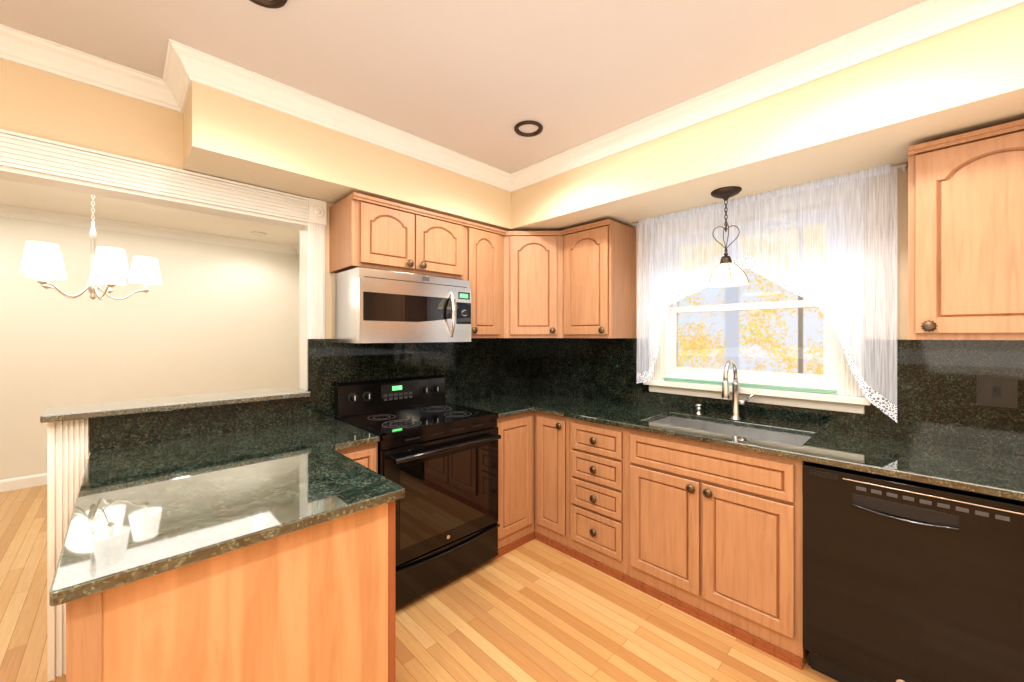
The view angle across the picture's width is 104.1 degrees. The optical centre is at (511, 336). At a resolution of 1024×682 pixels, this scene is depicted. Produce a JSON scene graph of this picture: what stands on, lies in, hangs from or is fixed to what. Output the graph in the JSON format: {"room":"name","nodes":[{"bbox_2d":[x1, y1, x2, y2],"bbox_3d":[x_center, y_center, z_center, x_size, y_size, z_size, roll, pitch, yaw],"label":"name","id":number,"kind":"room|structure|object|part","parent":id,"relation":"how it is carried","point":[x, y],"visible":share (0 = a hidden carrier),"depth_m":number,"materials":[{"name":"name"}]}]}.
{"room":"kitchen","nodes":[
{"label":"kitchen","id":0,"kind":"room"},
{"bbox_2d":[0,216,297,479],"bbox_3d":[-3.974,0.115,4.323,5.000,2.580,0.140,0,0,-44],"label":"wall","id":1,"kind":"structure","parent":0,"point":[203,318],"depth_m":4.21,"materials":[{"name":"beige paint"}]},
{"bbox_2d":[0,473,46,491],"bbox_3d":[-4.279,1.353,3.919,4.000,0.105,0.014,0,0,-44],"label":"baseboard","id":2,"kind":"structure","parent":1,"relation":"attached to","point":[22,482],"depth_m":3.68,"materials":[{"name":"white paint"}]},
{"bbox_2d":[0,204,296,254],"bbox_3d":[-4.256,-1.127,3.896,4.000,0.095,0.080,0,0,-44],"label":"crown molding","id":3,"kind":"structure","parent":1,"relation":"attached to","point":[10,211],"depth_m":4.18,"materials":[{"name":"white paint"}]},
{"bbox_2d":[0,58,335,451],"bbox_3d":[-1.457,0.115,2.169,4.400,2.580,0.140,0,0,-44],"label":"wall","id":4,"kind":"structure","parent":0,"point":[41,104],"depth_m":1.76,"materials":[{"name":"beige paint"}]},
{"bbox_2d":[0,24,189,112],"bbox_3d":[-2.261,-1.127,1.232,1.940,0.095,0.080,0,0,-44],"label":"crown molding","id":5,"kind":"structure","parent":4,"relation":"attached to","point":[16,46],"depth_m":1.69,"materials":[{"name":"white paint"}]},
{"bbox_2d":[0,129,326,388],"bbox_3d":[-1.862,-0.243,1.652,2.099,1.116,0.035,0,0,-44],"label":"door frame","id":6,"kind":"structure","parent":4,"relation":"attached to","point":[21,151],"depth_m":1.92,"materials":[{"name":"white paint"}]},
{"bbox_2d":[40,386,310,422],"bbox_3d":[-1.611,0.329,2.036,1.003,0.030,0.315,0,0,-44],"label":"sill","id":7,"kind":"structure","parent":4,"relation":"on","point":[56,413],"depth_m":1.89,"materials":[{"name":"stone"}]},
{"bbox_2d":[90,338,529,450],"bbox_3d":[-0.825,0.254,2.670,2.749,0.474,0.020,0,0,-44],"label":"backsplash","id":8,"kind":"structure","parent":4,"relation":"attached to","point":[478,367],"depth_m":2.44,"materials":[{"name":"stone"}]},
{"bbox_2d":[329,192,466,279],"bbox_3d":[-0.698,-0.582,2.545,0.765,0.393,0.376,0,0,-44],"label":"upper cabinet","id":9,"kind":"object","parent":4,"relation":"attached to","point":[367,231],"visible":1,"depth_m":2.35,"materials":[{"name":"brown wood"}]},
{"bbox_2d":[332,267,470,343],"bbox_3d":[-0.653,-0.164,2.502,0.756,0.410,0.456,0,0,-44],"label":"microwave","id":10,"kind":"object","parent":9,"relation":"attached to","point":[369,305],"visible":1,"depth_m":2.31,"materials":[{"name":"silver metal"}]},
{"bbox_2d":[463,221,506,337],"bbox_3d":[-0.291,-0.382,2.941,0.370,0.793,0.376,0,0,-44],"label":"upper cabinet","id":11,"kind":"object","parent":4,"relation":"attached to","point":[484,260],"visible":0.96,"depth_m":2.82,"materials":[{"name":"brown wood"}]},
{"bbox_2d":[504,231,562,337],"bbox_3d":[0.162,-0.382,3.200,0.638,0.793,0.638,0,0,-44],"label":"upper cabinet","id":12,"kind":"object","parent":4,"relation":"attached to","point":[533,284],"visible":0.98,"depth_m":2.95,"materials":[{"name":"brown wood"}]},
{"bbox_2d":[298,254,299,387],"bbox_3d":[-1.698,0.115,4.237,0.140,2.580,3.160,0,0,-44],"label":"wall","id":13,"kind":"structure","parent":0,"point":[299,321],"depth_m":5.27,"materials":[{"name":"beige paint"}]},
{"bbox_2d":[293,243,299,254],"bbox_3d":[-1.746,-1.127,4.128,0.080,0.095,3.070,0,0,-44],"label":"crown molding","id":14,"kind":"structure","parent":13,"relation":"attached to","point":[296,248],"depth_m":5.21,"materials":[{"name":"white paint"}]},
{"bbox_2d":[0,484,838,681],"bbox_3d":[-1.483,1.430,1.766,5.280,0.050,7.280,0,0,-44],"label":"floor","id":15,"kind":"structure","parent":0,"point":[534,610],"depth_m":1.91,"materials":[{"name":"brown wood"}]},
{"bbox_2d":[47,418,88,681],"bbox_3d":[-1.740,0.875,1.893,0.590,1.060,0.180,0,0,-44],"label":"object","id":16,"kind":"object","parent":15,"relation":"on","point":[67,448],"visible":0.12,"depth_m":1.65,"materials":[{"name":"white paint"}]},
{"bbox_2d":[66,500,394,681],"bbox_3d":[-1.091,0.964,1.517,0.718,0.882,1.301,0,0,-44],"label":"base cabinet","id":17,"kind":"object","parent":15,"relation":"on","point":[315,603],"visible":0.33,"depth_m":1.04,"materials":[{"name":"brown wood"}]},
{"bbox_2d":[49,418,404,605],"bbox_3d":[-0.988,0.506,1.592,1.010,0.030,1.333,0,0,-44],"label":"countertop","id":18,"kind":"structure","parent":17,"relation":"on","point":[142,511],"depth_m":1.22,"materials":[{"name":"stone"}]},
{"bbox_2d":[335,442,377,472],"bbox_3d":[-0.960,0.964,2.094,0.270,0.882,0.656,0,0,-44],"label":"base cabinet","id":19,"kind":"object","parent":15,"relation":"on","point":[366,455],"visible":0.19,"depth_m":1.93,"materials":[{"name":"brown wood"}]},
{"bbox_2d":[334,374,500,607],"bbox_3d":[-0.556,0.843,2.421,0.758,1.125,0.702,0,0,-44],"label":"stove","id":20,"kind":"object","parent":15,"relation":"on","point":[437,457],"visible":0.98,"depth_m":2.25,"materials":[{"name":"black metal"}]},
{"bbox_2d":[493,412,534,558],"bbox_3d":[-0.187,0.964,2.866,0.384,0.882,0.628,0,0,-44],"label":"base cabinet","id":21,"kind":"object","parent":15,"relation":"on","point":[516,483],"visible":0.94,"depth_m":2.64,"materials":[{"name":"brown wood"}]},
{"bbox_2d":[446,398,533,418],"bbox_3d":[-0.193,0.506,2.852,0.356,0.030,0.636,0,0,-44],"label":"countertop","id":22,"kind":"structure","parent":21,"relation":"on","point":[502,409],"depth_m":2.79,"materials":[{"name":"stone"}]},
{"bbox_2d":[535,412,568,554],"bbox_3d":[0.464,0.964,2.877,0.656,0.882,0.303,0,0,-44],"label":"base cabinet","id":23,"kind":"object","parent":15,"relation":"on","point":[552,481],"visible":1,"depth_m":2.65,"materials":[{"name":"brown wood"}]},
{"bbox_2d":[568,418,626,582],"bbox_3d":[0.713,0.964,2.621,0.656,0.882,0.409,0,0,-44],"label":"drawers","id":24,"kind":"object","parent":15,"relation":"on","point":[597,496],"visible":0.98,"depth_m":2.39,"materials":[{"name":"brown wood"}]},
{"bbox_2d":[626,429,807,669],"bbox_3d":[1.144,0.964,2.179,0.656,0.882,0.822,0,0,-44],"label":"base cabinet","id":25,"kind":"object","parent":15,"relation":"on","point":[715,536],"visible":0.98,"depth_m":1.90,"materials":[{"name":"brown wood"}]},
{"bbox_2d":[802,462,1023,681],"bbox_3d":[1.640,0.969,1.668,0.643,0.872,0.596,0,0,-44],"label":"dishwasher","id":26,"kind":"object","parent":15,"relation":"on","point":[904,580],"visible":1,"depth_m":1.44,"materials":[{"name":"black plastic"}]},
{"bbox_3d":[2.182,0.964,1.113,0.656,0.882,0.946,0,0,-44],"label":"base cabinet","id":27,"kind":"object","parent":15,"relation":"on","visible":0},
{"bbox_2d":[477,359,1023,500],"bbox_3d":[1.229,0.433,2.103,0.636,0.598,3.694,0,0,-44],"label":"countertop","id":28,"kind":"structure","parent":27,"relation":"on","point":[998,474],"depth_m":1.86,"materials":[{"name":"stone"}]},
{"bbox_2d":[695,403,702,415],"bbox_3d":[1.160,0.457,2.492,0.066,0.066,0.042,0,0,-44],"label":"soap dispenser","id":29,"kind":"object","parent":28,"relation":"on","point":[698,406],"depth_m":2.49,"materials":[{"name":"silver metal"}]},
{"bbox_2d":[721,359,755,420],"bbox_3d":[1.284,0.312,2.266,0.221,0.357,0.136,0,0,-44],"label":"faucet","id":30,"kind":"object","parent":28,"relation":"on","point":[735,416],"depth_m":2.33,"materials":[{"name":"silver metal"}]},
{"bbox_2d":[0,0,923,245],"bbox_3d":[-1.483,-1.235,1.766,5.280,0.120,7.280,0,0,-44],"label":"ceiling","id":31,"kind":"structure","parent":0,"point":[478,80],"depth_m":1.66,"materials":[{"name":"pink paint"}]},
{"bbox_2d":[19,195,161,299],"bbox_3d":[-3.114,-0.723,3.002,0.730,0.905,0.751,0,0,-44],"label":"chandelier","id":32,"kind":"object","parent":31,"relation":"hanging from","point":[43,262],"visible":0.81,"depth_m":2.85,"materials":[{"name":"silver metal"}]},
{"bbox_2d":[251,232,267,235],"bbox_3d":[-2.896,-1.194,4.578,0.164,0.062,0.164,0,0,-44],"label":"recessed light","id":33,"kind":"object","parent":31,"relation":"in","point":[252,233],"visible":0.48,"depth_m":4.57,"materials":[{"name":"white paint"}]},
{"bbox_2d":[249,0,287,8],"bbox_3d":[-0.845,-1.194,1.341,0.164,0.062,0.164,0,0,-44],"label":"recessed light","id":34,"kind":"object","parent":31,"relation":"in","point":[273,4],"visible":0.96,"depth_m":1.40,"materials":[{"name":"brown metal"}]},
{"bbox_2d":[160,39,511,189],"bbox_3d":[-0.721,-1.127,2.260,1.860,0.095,0.095,0,0,-44],"label":"crown molding","id":35,"kind":"structure","parent":31,"relation":"attached to","point":[185,66],"depth_m":1.97,"materials":[{"name":"white paint"}]},
{"bbox_2d":[183,81,510,229],"bbox_3d":[-0.800,-0.990,2.470,1.880,0.370,0.345,0,0,-44],"label":"ceiling soffit","id":36,"kind":"structure","parent":31,"relation":"attached to","point":[227,136],"depth_m":2.06,"materials":[{"name":"beige paint"}]},
{"bbox_2d":[514,121,542,136],"bbox_3d":[0.093,-1.194,2.255,0.164,0.062,0.164,0,0,-44],"label":"recessed light","id":37,"kind":"object","parent":31,"relation":"in","point":[532,134],"visible":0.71,"depth_m":2.25,"materials":[{"name":"brown metal"}]},
{"bbox_2d":[504,0,1023,191],"bbox_3d":[1.136,-1.127,1.772,0.080,0.095,3.355,0,0,-44],"label":"crown molding","id":38,"kind":"structure","parent":31,"relation":"attached to","point":[925,19],"depth_m":1.72,"materials":[{"name":"white paint"}]},
{"bbox_2d":[506,3,1023,230],"bbox_3d":[1.251,-0.990,2.126,0.580,0.370,3.700,0,0,-44],"label":"soffit ceiling","id":39,"kind":"structure","parent":31,"relation":"attached to","point":[890,108],"depth_m":1.75,"materials":[{"name":"beige paint"}]},
{"bbox_2d":[704,186,748,286],"bbox_3d":[1.189,-0.545,2.219,0.222,0.519,0.229,0,0,-44],"label":"pendant light","id":40,"kind":"object","parent":39,"relation":"hanging from","point":[726,272],"visible":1,"depth_m":2.18,"materials":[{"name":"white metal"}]},
{"bbox_2d":[534,167,907,490],"bbox_3d":[1.509,0.115,2.377,0.140,2.580,3.980,0,0,-44],"label":"wall","id":41,"kind":"structure","parent":0,"point":[902,256],"depth_m":1.92,"materials":[{"name":"beige paint"}]},
{"bbox_2d":[561,219,635,337],"bbox_3d":[0.622,-0.382,2.915,0.376,0.793,0.410,0,0,-44],"label":"upper cabinet","id":42,"kind":"object","parent":41,"relation":"attached to","point":[599,279],"visible":1,"depth_m":2.78,"materials":[{"name":"brown wood"}]},
{"bbox_2d":[643,179,870,413],"bbox_3d":[1.393,-0.203,2.432,0.170,1.185,1.190,0,0,-44],"label":"window","id":43,"kind":"structure","parent":41,"relation":"in","point":[829,379],"depth_m":2.32,"materials":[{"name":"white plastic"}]},
{"bbox_2d":[662,378,836,392],"bbox_3d":[1.362,0.289,2.402,0.073,0.008,0.920,0,0,-44],"label":"glass shelf","id":44,"kind":"object","parent":43,"relation":"on","point":[755,384],"visible":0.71,"depth_m":2.32,"materials":[{"name":"glass"}]},
{"bbox_2d":[632,163,905,422],"bbox_3d":[1.356,-0.207,2.354,0.108,1.225,1.380,0,0,-44],"label":"curtain","id":45,"kind":"object","parent":41,"relation":"hanging from","point":[836,242],"visible":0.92,"depth_m":2.09,"materials":[{"name":"fabric"}]},
{"bbox_3d":[1.362,-0.789,2.360,0.092,0.014,1.380,0,0,-44],"label":"rod","id":46,"kind":"part","parent":45,"relation":"part of","materials":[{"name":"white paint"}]},
{"bbox_2d":[530,338,1023,455],"bbox_3d":[1.450,0.254,2.320,0.020,0.474,3.696,0,0,-44],"label":"backsplash","id":47,"kind":"structure","parent":41,"relation":"attached to","point":[936,391],"depth_m":1.89,"materials":[{"name":"stone"}]},
{"bbox_2d":[977,375,1016,407],"bbox_3d":[2.043,0.234,1.683,0.020,0.130,0.110,0,0,-44],"label":"switch plate","id":48,"kind":"object","parent":47,"relation":"attached to","point":[996,391],"visible":1,"depth_m":1.68,"materials":[{"name":"grey"}]},
{"bbox_2d":[908,119,1023,339],"bbox_3d":[2.069,-0.382,1.429,0.376,0.793,0.920,0,0,-44],"label":"upper cabinet","id":49,"kind":"object","parent":41,"relation":"attached to","point":[965,236],"visible":1,"depth_m":1.53,"materials":[{"name":"brown wood"}]},
{"label":"outside","id":50,"kind":"structure","parent":0,"visible":0},
{"bbox_2d":[678,225,824,374],"bbox_3d":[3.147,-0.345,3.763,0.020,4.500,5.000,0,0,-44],"label":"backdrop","id":51,"kind":"structure","parent":50,"point":[715,357],"depth_m":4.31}
]}

